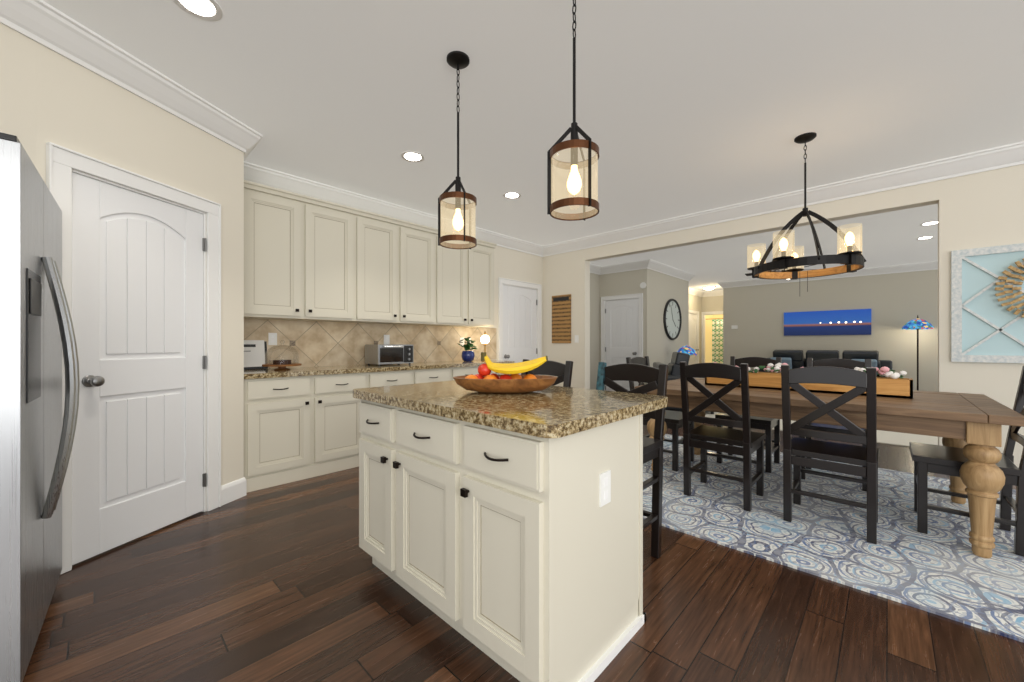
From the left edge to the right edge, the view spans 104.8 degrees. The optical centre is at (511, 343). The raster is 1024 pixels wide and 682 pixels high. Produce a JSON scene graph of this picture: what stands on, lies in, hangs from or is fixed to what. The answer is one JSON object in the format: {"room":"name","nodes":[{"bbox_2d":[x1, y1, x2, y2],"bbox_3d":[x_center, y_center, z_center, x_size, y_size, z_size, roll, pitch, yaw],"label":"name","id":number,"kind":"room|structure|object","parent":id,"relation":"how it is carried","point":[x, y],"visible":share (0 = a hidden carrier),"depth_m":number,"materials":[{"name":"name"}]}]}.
{"room":"kitchen","nodes":[
{"label":"kitchen","id":0,"kind":"room"},
{"bbox_2d":[0,23,1023,485],"bbox_3d":[4.204,-0.220,5.560,8.780,2.740,16.550,0,0,44],"label":"wall","id":1,"kind":"structure","parent":0,"point":[46,95],"depth_m":3.45,"materials":[{"name":"beige paint"}]},
{"bbox_2d":[0,0,262,155],"bbox_3d":[-2.187,-1.514,2.091,0.988,0.149,1.500,0,0,44],"label":"crown molding","id":2,"kind":"structure","parent":1,"relation":"attached to","point":[48,26],"depth_m":2.15,"materials":[{"name":"white wood"}]},
{"bbox_2d":[46,142,220,574],"bbox_3d":[-2.189,0.086,2.354,0.179,2.124,0.882,0,0,13],"label":"door","id":3,"kind":"structure","parent":1,"relation":"attached to","point":[141,276],"depth_m":2.30,"materials":[{"name":"white wood"}]},
{"bbox_2d":[221,477,246,505],"bbox_3d":[4.390,1.081,5.190,8.000,0.137,12.429,0,0,44],"label":"baseboard","id":4,"kind":"structure","parent":1,"relation":"attached to","point":[233,490],"depth_m":2.88,"materials":[{"name":"white wood"}]},
{"bbox_2d":[244,136,262,179],"bbox_3d":[-2.157,-1.514,3.179,0.593,0.149,0.110,0,0,44],"label":"crown molding","id":5,"kind":"structure","parent":1,"relation":"attached to","point":[249,168],"depth_m":3.49,"materials":[{"name":"white wood"}]},
{"bbox_2d":[268,333,276,344],"bbox_3d":[-2.239,-0.040,3.693,0.008,0.114,0.070,0,0,44],"label":"electrical outlet plate","id":6,"kind":"object","parent":1,"relation":"attached to","point":[272,337],"depth_m":3.69,"materials":[{"name":"white plastic"}]},
{"bbox_2d":[244,180,355,322],"bbox_3d":[-2.016,-0.771,3.692,0.344,1.098,0.967,0,0,44],"label":"upper cabinet","id":7,"kind":"object","parent":1,"relation":"attached to","point":[307,258],"depth_m":3.54,"materials":[{"name":"beige wood"}]},
{"bbox_2d":[244,318,495,368],"bbox_3d":[-1.363,0.006,4.622,0.010,0.457,3.285,0,0,44],"label":"backsplash","id":8,"kind":"structure","parent":1,"relation":"attached to","point":[316,343],"depth_m":4.25,"materials":[{"name":"tile"}]},
{"bbox_2d":[384,335,389,344],"bbox_3d":[-1.439,-0.040,4.533,0.008,0.114,0.070,0,0,44],"label":"electrical outlet plate","id":9,"kind":"object","parent":1,"relation":"attached to","point":[386,337],"depth_m":4.53,"materials":[{"name":"white plastic"}]},
{"bbox_2d":[247,166,543,255],"bbox_3d":[-0.996,-1.514,4.936,0.110,0.149,4.255,0,0,44],"label":"crown molding","id":10,"kind":"structure","parent":1,"relation":"attached to","point":[263,175],"depth_m":4.33,"materials":[{"name":"white wood"}]},
{"bbox_2d":[356,208,435,325],"bbox_3d":[-1.349,-0.771,4.392,0.344,1.098,0.966,0,0,44],"label":"upper cabinet","id":11,"kind":"object","parent":1,"relation":"attached to","point":[396,259],"depth_m":4.24,"materials":[{"name":"beige wood"}]},
{"bbox_2d":[428,229,495,326],"bbox_3d":[-0.683,-0.771,5.092,0.344,1.098,0.967,0,0,44],"label":"upper cabinet","id":12,"kind":"object","parent":1,"relation":"attached to","point":[464,277],"depth_m":4.95,"materials":[{"name":"beige wood"}]},
{"bbox_2d":[498,277,541,374],"bbox_3d":[0.117,0.088,6.213,0.179,2.121,0.984,0,0,44],"label":"door","id":13,"kind":"structure","parent":1,"relation":"attached to","point":[520,324],"depth_m":6.19,"materials":[{"name":"white wood"}]},
{"bbox_2d":[552,294,570,342],"bbox_3d":[0.788,-0.385,6.316,0.370,0.770,0.021,0,0,44],"label":"family sign","id":14,"kind":"object","parent":1,"relation":"attached to","point":[561,318],"visible":0.96,"depth_m":6.30,"materials":[{"name":"brown wood"}]},
{"bbox_2d":[575,335,578,342],"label":"light switch","id":15,"kind":"object","parent":1,"relation":"attached to","point":[576,336],"depth_m":6.11,"materials":[{"name":"white plastic"}]},
{"bbox_2d":[590,264,599,274],"bbox_3d":[1.234,-1.514,7.597,0.110,0.149,1.895,0,0,44],"label":"crown molding","id":16,"kind":"structure","parent":1,"relation":"attached to","point":[595,269],"depth_m":8.08,"materials":[{"name":"white"}]},
{"bbox_2d":[599,470,610,506],"bbox_3d":[0.333,0.518,1.409,0.008,0.115,0.070,0,0,44],"label":"electrical outlet plate","id":17,"kind":"object","parent":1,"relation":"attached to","point":[605,488],"depth_m":1.40,"materials":[{"name":"white plastic"}]},
{"bbox_2d":[601,293,642,390],"bbox_3d":[2.228,0.088,7.987,0.914,2.121,0.179,0,0,44],"label":"door","id":18,"kind":"structure","parent":1,"relation":"attached to","point":[621,328],"depth_m":7.98,"materials":[{"name":"white wood"}]},
{"bbox_2d":[600,260,643,274],"bbox_3d":[2.226,-1.514,7.884,0.930,0.149,0.110,0,0,44],"label":"crown molding","id":19,"kind":"structure","parent":1,"relation":"attached to","point":[636,265],"depth_m":7.90,"materials":[{"name":"white"}]},
{"bbox_2d":[640,282,645,288],"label":"smoke detector","id":20,"kind":"object","parent":1,"relation":"attached to","point":[643,285],"depth_m":7.63,"materials":[{"name":"white plastic"}]},
{"bbox_2d":[644,259,694,280],"bbox_3d":[3.399,-1.514,8.362,0.110,0.149,2.420,0,0,44],"label":"crown molding","id":21,"kind":"structure","parent":1,"relation":"attached to","point":[653,265],"depth_m":8.15,"materials":[{"name":"white"}]},
{"bbox_2d":[663,299,681,339],"bbox_3d":[3.448,-0.510,8.454,0.050,0.890,0.890,0,0,44],"label":"wall clock","id":22,"kind":"object","parent":1,"relation":"attached to","point":[672,319],"visible":1,"depth_m":8.45,"materials":[{"name":"white"}]},
{"bbox_2d":[689,310,698,364],"bbox_3d":[5.368,0.088,11.769,0.162,2.121,0.914,0,0,44],"label":"door frame","id":23,"kind":"structure","parent":1,"relation":"attached to","point":[693,330],"depth_m":11.86,"materials":[{"name":"white wood"}]},
{"bbox_2d":[689,288,703,295],"bbox_3d":[4.756,-1.514,11.005,0.110,0.149,3.500,0,0,44],"label":"crown molding","id":24,"kind":"structure","parent":1,"relation":"attached to","point":[692,291],"depth_m":11.74,"materials":[{"name":"white wood"}]},
{"bbox_2d":[702,311,722,362],"bbox_3d":[6.256,0.088,12.051,0.884,2.121,0.138,0,0,44],"label":"door frame","id":25,"kind":"structure","parent":1,"relation":"attached to","point":[713,312],"depth_m":12.26,"materials":[{"name":"white wood"}]},
{"bbox_2d":[704,290,722,295],"bbox_3d":[6.276,-1.514,11.898,0.840,0.149,0.110,0,0,44],"label":"crown molding","id":26,"kind":"structure","parent":1,"relation":"attached to","point":[717,293],"depth_m":12.02,"materials":[{"name":"white wood"}]},
{"bbox_2d":[705,318,722,363],"bbox_3d":[7.074,0.149,13.004,1.450,1.962,0.068,0,0,44],"label":"shower curtain","id":27,"kind":"object","parent":1,"relation":"hanging from","point":[717,340],"visible":0.29,"depth_m":13.18,"materials":[{"name":"green fabric"}]},
{"bbox_2d":[540,141,1023,256],"bbox_3d":[3.290,-1.514,3.875,7.780,0.149,0.110,0,0,44],"label":"crown molding","id":28,"kind":"structure","parent":1,"relation":"attached to","point":[1009,155],"depth_m":3.98,"materials":[{"name":"white wood"}]},
{"bbox_2d":[784,309,870,335],"bbox_3d":[7.041,-0.455,8.873,1.540,0.550,0.034,0,0,44],"label":"framed picture","id":29,"kind":"object","parent":1,"relation":"attached to","point":[846,322],"visible":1,"depth_m":8.82,"materials":[{"name":"blue"}]},
{"bbox_2d":[718,261,937,287],"bbox_3d":[7.889,-1.514,8.015,6.830,0.149,0.110,0,0,44],"label":"crown molding","id":30,"kind":"structure","parent":1,"relation":"attached to","point":[923,266],"depth_m":8.44,"materials":[{"name":"white"}]},
{"bbox_2d":[951,243,1023,362],"bbox_3d":[4.149,-0.320,3.080,0.960,0.960,0.071,0,0,44],"label":"artwork","id":31,"kind":"object","parent":1,"relation":"attached to","point":[987,304],"visible":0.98,"depth_m":3.29,"materials":[{"name":"teal"}]},
{"bbox_2d":[23,410,1023,681],"bbox_3d":[3.664,1.180,4.935,9.100,0.060,18.600,0,0,44],"label":"floor","id":32,"kind":"structure","parent":0,"point":[289,582],"depth_m":1.64,"materials":[{"name":"brown wood"}]},
{"bbox_2d":[0,132,79,681],"bbox_3d":[-2.107,0.246,1.348,0.850,1.808,0.895,0,0,-43],"label":"fridge","id":33,"kind":"object","parent":32,"relation":"on","point":[37,334],"visible":1,"depth_m":1.35,"materials":[{"name":"silver metal"}]},
{"bbox_2d":[244,376,315,491],"bbox_3d":[-2.098,0.713,3.410,0.615,0.876,0.495,0,0,44],"label":"base cabinet","id":34,"kind":"object","parent":32,"relation":"on","point":[301,423],"depth_m":3.20,"materials":[{"name":"beige wood"}]},
{"bbox_2d":[244,360,513,379],"bbox_3d":[-1.233,0.255,4.309,0.628,0.040,3.010,0,0,44],"label":"countertop","id":35,"kind":"structure","parent":34,"relation":"on","point":[249,374],"depth_m":3.74,"materials":[{"name":"beige stone"}]},
{"bbox_2d":[244,340,267,369],"bbox_3d":[-2.378,0.036,3.548,0.081,0.396,0.300,0,0,44],"label":"frame","id":36,"kind":"object","parent":35,"relation":"on","point":[255,352],"visible":0.46,"depth_m":3.57,"materials":[{"name":"white paper"}]},
{"bbox_2d":[262,340,301,369],"bbox_3d":[-2.023,0.103,3.473,0.304,0.262,0.304,0,0,44],"label":"cake dome","id":37,"kind":"object","parent":35,"relation":"on","point":[280,364],"visible":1,"depth_m":3.42,"materials":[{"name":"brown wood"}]},
{"bbox_2d":[365,344,413,365],"bbox_3d":[-1.325,0.124,4.299,0.332,0.220,0.420,0,0,44],"label":"toaster oven","id":38,"kind":"object","parent":35,"relation":"on","point":[390,354],"visible":0.98,"depth_m":4.19,"materials":[{"name":"silver metal"}]},
{"bbox_2d":[457,337,476,360],"bbox_3d":[-0.559,0.077,5.117,0.286,0.315,0.264,0,0,44],"label":"potted plant","id":39,"kind":"object","parent":35,"relation":"on","point":[466,355],"visible":1,"depth_m":5.07,"materials":[{"name":"green plant"}]},
{"bbox_2d":[481,332,488,351],"bbox_3d":[-0.363,0.034,5.317,0.117,0.400,0.120,0,0,44],"label":"lamp","id":40,"kind":"object","parent":35,"relation":"on","point":[484,339],"visible":0.65,"depth_m":5.28,"materials":[{"name":"white glass"}]},
{"bbox_2d":[316,372,375,475],"bbox_3d":[-1.730,0.713,3.797,0.615,0.876,0.573,0,0,44],"label":"base cabinet","id":41,"kind":"object","parent":32,"relation":"on","point":[338,434],"depth_m":3.54,"materials":[{"name":"beige wood"}]},
{"bbox_2d":[376,368,423,386],"bbox_3d":[-1.415,0.713,4.127,0.615,0.876,0.651,0,0,44],"label":"base cabinet","id":42,"kind":"object","parent":32,"relation":"on","point":[382,378],"depth_m":3.98,"materials":[{"name":"beige wood"}]},
{"bbox_2d":[424,368,451,382],"bbox_3d":[-1.101,0.713,4.457,0.615,0.876,0.573,0,0,44],"label":"base cabinet","id":43,"kind":"object","parent":32,"relation":"on","point":[430,374],"depth_m":4.31,"materials":[{"name":"beige wood"}]},
{"bbox_2d":[452,368,478,379],"bbox_3d":[-0.733,0.713,4.844,0.615,0.876,0.495,0,0,44],"label":"base cabinet","id":44,"kind":"object","parent":32,"relation":"on","point":[455,371],"depth_m":4.58,"materials":[{"name":"beige wood"}]},
{"bbox_2d":[353,396,647,681],"bbox_3d":[-0.134,0.713,1.809,1.244,0.876,0.688,0,0,44],"label":"kitchen island","id":45,"kind":"object","parent":32,"relation":"on","point":[491,529],"depth_m":1.39,"materials":[{"name":"beige wood"}]},
{"bbox_2d":[353,380,667,439],"bbox_3d":[-0.065,0.255,1.878,1.306,0.040,0.850,0,0,44],"label":"island countertop","id":46,"kind":"structure","parent":45,"relation":"on","point":[559,412],"depth_m":1.54,"materials":[{"name":"brown stone"}]},
{"bbox_2d":[453,352,556,392],"bbox_3d":[-0.033,0.139,1.909,0.416,0.190,0.408,0,0,44],"label":"fruit bowl","id":47,"kind":"object","parent":46,"relation":"on","point":[509,379],"visible":1,"depth_m":1.84,"materials":[{"name":"brown wood"}]},
{"bbox_2d":[521,359,572,386],"bbox_3d":[0.084,0.634,2.612,0.442,1.033,0.499,0,0,44],"label":"stool","id":48,"kind":"object","parent":32,"relation":"on","point":[562,372],"visible":0.04,"depth_m":2.69,"materials":[{"name":"black wood"}]},
{"bbox_2d":[596,362,668,558],"bbox_3d":[0.548,0.634,2.170,0.442,1.033,0.499,0,0,44],"label":"stool","id":49,"kind":"object","parent":32,"relation":"on","point":[652,377],"visible":0.4,"depth_m":2.16,"materials":[{"name":"black wood"}]},
{"bbox_2d":[653,352,713,413],"bbox_3d":[2.966,0.650,6.814,0.920,1.000,0.900,0,0,14],"label":"recliner","id":50,"kind":"object","parent":32,"relation":"on","point":[674,367],"visible":0.21,"depth_m":6.58,"materials":[{"name":"grey fabric"}]},
{"bbox_2d":[705,412,937,446],"bbox_3d":[5.229,1.144,5.998,3.900,0.012,3.500,0,0,44],"label":"area rug","id":51,"kind":"object","parent":32,"relation":"on","point":[894,438],"depth_m":4.76,"materials":[{"name":"beige"}]},
{"bbox_2d":[759,350,891,376],"bbox_3d":[6.699,0.650,8.528,2.200,1.000,0.950,0,0,44],"label":"sofa","id":52,"kind":"object","parent":32,"relation":"on","point":[793,359],"visible":0.21,"depth_m":8.48,"materials":[{"name":"black leather"}]},
{"bbox_2d":[643,434,1023,642],"bbox_3d":[2.190,1.144,3.003,3.070,0.012,2.470,0,0,44],"label":"rug","id":53,"kind":"object","parent":32,"relation":"on","point":[940,568],"visible":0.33,"depth_m":2.32,"materials":[{"name":"fabric"}]},
{"bbox_2d":[626,356,696,471],"bbox_3d":[1.439,0.635,3.808,0.511,1.002,0.452,0,0,44],"label":"chair","id":54,"kind":"object","parent":53,"relation":"on","point":[674,421],"visible":0.33,"depth_m":3.63,"materials":[{"name":"black wood"}]},
{"bbox_2d":[679,361,765,511],"bbox_3d":[1.567,0.635,2.936,0.452,1.002,0.511,0,0,44],"label":"chair","id":55,"kind":"object","parent":53,"relation":"on","point":[748,440],"visible":1,"depth_m":2.82,"materials":[{"name":"black"}]},
{"bbox_2d":[715,356,781,472],"bbox_3d":[2.266,0.635,3.771,0.452,1.002,0.511,0,0,44],"label":"chair","id":56,"kind":"object","parent":53,"relation":"on","point":[767,425],"visible":0.33,"depth_m":3.72,"materials":[{"name":"black wood"}]},
{"bbox_2d":[635,378,1023,557],"bbox_3d":[2.206,0.750,3.078,2.050,0.772,1.240,0,0,44],"label":"dining table","id":57,"kind":"object","parent":53,"relation":"on","point":[970,424],"visible":0.56,"depth_m":2.25,"materials":[{"name":"brown wood"}]},
{"bbox_2d":[705,362,912,398],"bbox_3d":[2.208,0.258,3.073,1.280,0.207,0.218,0,0,44],"label":"centerpiece","id":58,"kind":"object","parent":57,"relation":"on","point":[891,383],"visible":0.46,"depth_m":2.87,"materials":[{"name":"brown wood"}]},
{"bbox_2d":[781,365,878,543],"bbox_3d":[2.019,0.635,2.505,0.452,1.002,0.511,0,0,44],"label":"chair","id":59,"kind":"object","parent":53,"relation":"on","point":[795,449],"visible":1,"depth_m":2.37,"materials":[{"name":"black wood"}]},
{"bbox_2d":[799,358,870,490],"bbox_3d":[2.729,0.635,3.330,0.452,1.002,0.511,0,0,44],"label":"chair","id":60,"kind":"object","parent":53,"relation":"on","point":[847,363],"visible":0.19,"depth_m":3.36,"materials":[{"name":"black wood"}]},
{"bbox_2d":[909,366,1023,555],"bbox_3d":[2.760,0.635,2.371,0.511,1.002,0.452,0,0,44],"label":"chair","id":61,"kind":"object","parent":53,"relation":"on","point":[939,459],"visible":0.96,"depth_m":2.35,"materials":[{"name":"black wood"}]},
{"bbox_2d":[901,315,934,389],"bbox_3d":[7.821,0.300,7.604,0.460,1.700,0.460,0,0,44],"label":"floor lamp","id":62,"kind":"object","parent":32,"relation":"on","point":[917,323],"visible":0.79,"depth_m":7.57,"materials":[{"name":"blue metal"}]},
{"bbox_3d":[3.566,0.860,8.066,0.480,0.580,0.480,0,0,44],"label":"side table","id":63,"kind":"object","parent":32,"relation":"on","visible":0},
{"bbox_2d":[677,345,697,354],"bbox_3d":[3.566,0.304,8.066,0.420,0.530,0.420,0,0,44],"label":"table lamp","id":64,"kind":"object","parent":63,"relation":"on","point":[687,349],"visible":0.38,"depth_m":7.94,"materials":[{"name":"blue glass"}]},
{"bbox_2d":[43,0,1023,291],"bbox_3d":[3.664,-1.640,4.935,9.100,0.100,18.600,0,0,44],"label":"ceiling","id":65,"kind":"structure","parent":0,"point":[687,106],"depth_m":2.53,"materials":[{"name":"white paint"}]},
{"bbox_2d":[173,0,222,20],"bbox_3d":[-1.474,-1.587,1.845,0.196,0.006,0.196,0,0,44],"label":"recessed light","id":66,"kind":"object","parent":65,"relation":"in","point":[208,10],"visible":1,"depth_m":1.87,"materials":[{"name":"white"}]},
{"bbox_2d":[401,151,423,161],"bbox_3d":[-0.846,-1.587,3.360,0.196,0.006,0.196,0,0,44],"label":"recessed light","id":67,"kind":"object","parent":65,"relation":"in","point":[411,156],"visible":1,"depth_m":3.35,"materials":[{"name":"white"}]},
{"bbox_2d":[438,51,476,248],"bbox_3d":[-0.297,-1.069,2.208,0.211,1.041,0.216,0,0,44],"label":"pendant light","id":68,"kind":"object","parent":65,"relation":"hanging from","point":[457,60],"visible":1,"depth_m":2.20,"materials":[{"name":"black metal"}]},
{"bbox_2d":[503,192,520,198],"bbox_3d":[0.003,-1.587,4.237,0.196,0.006,0.196,0,0,44],"label":"recessed light","id":69,"kind":"object","parent":65,"relation":"in","point":[512,195],"visible":1,"depth_m":4.24,"materials":[{"name":"white"}]},
{"bbox_2d":[547,0,598,220],"bbox_3d":[0.268,-1.069,1.670,0.211,1.041,0.216,0,0,44],"label":"pendant light","id":70,"kind":"object","parent":65,"relation":"hanging from","point":[574,181],"visible":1,"depth_m":1.66,"materials":[{"name":"black metal"}]},
{"bbox_2d":[703,286,715,289],"bbox_3d":[5.563,-1.547,11.135,0.330,0.084,0.330,0,0,44],"label":"flush-mount ceiling light","id":71,"kind":"object","parent":65,"relation":"attached to","point":[709,287],"visible":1,"depth_m":11.03,"materials":[{"name":"beige glass"}]},
{"bbox_2d":[745,251,817,279],"bbox_3d":[4.790,-1.349,6.903,1.239,0.479,1.295,0,0,44],"label":"ceiling fan","id":72,"kind":"object","parent":65,"relation":"hanging from","point":[775,270],"visible":0.19,"depth_m":6.84,"materials":[{"name":"black metal"}]},
{"bbox_2d":[747,132,865,291],"bbox_3d":[2.243,-0.975,3.051,0.742,1.229,0.750,0,0,44],"label":"chandelier","id":73,"kind":"object","parent":65,"relation":"hanging from","point":[852,258],"visible":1,"depth_m":2.98,"materials":[{"name":"black metal"}]},
{"bbox_2d":[916,236,934,239],"bbox_3d":[6.228,-1.587,5.945,0.196,0.006,0.196,0,0,44],"label":"recessed light","id":74,"kind":"object","parent":65,"relation":"in","point":[926,237],"visible":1,"depth_m":5.92,"materials":[{"name":"white"}]},
{"bbox_2d":[920,221,937,225],"bbox_3d":[5.545,-1.587,5.228,0.196,0.006,0.196,0,0,44],"label":"recessed light","id":75,"kind":"object","parent":65,"relation":"in","point":[929,223],"visible":0.92,"depth_m":5.23,"materials":[{"name":"white"}]}
]}

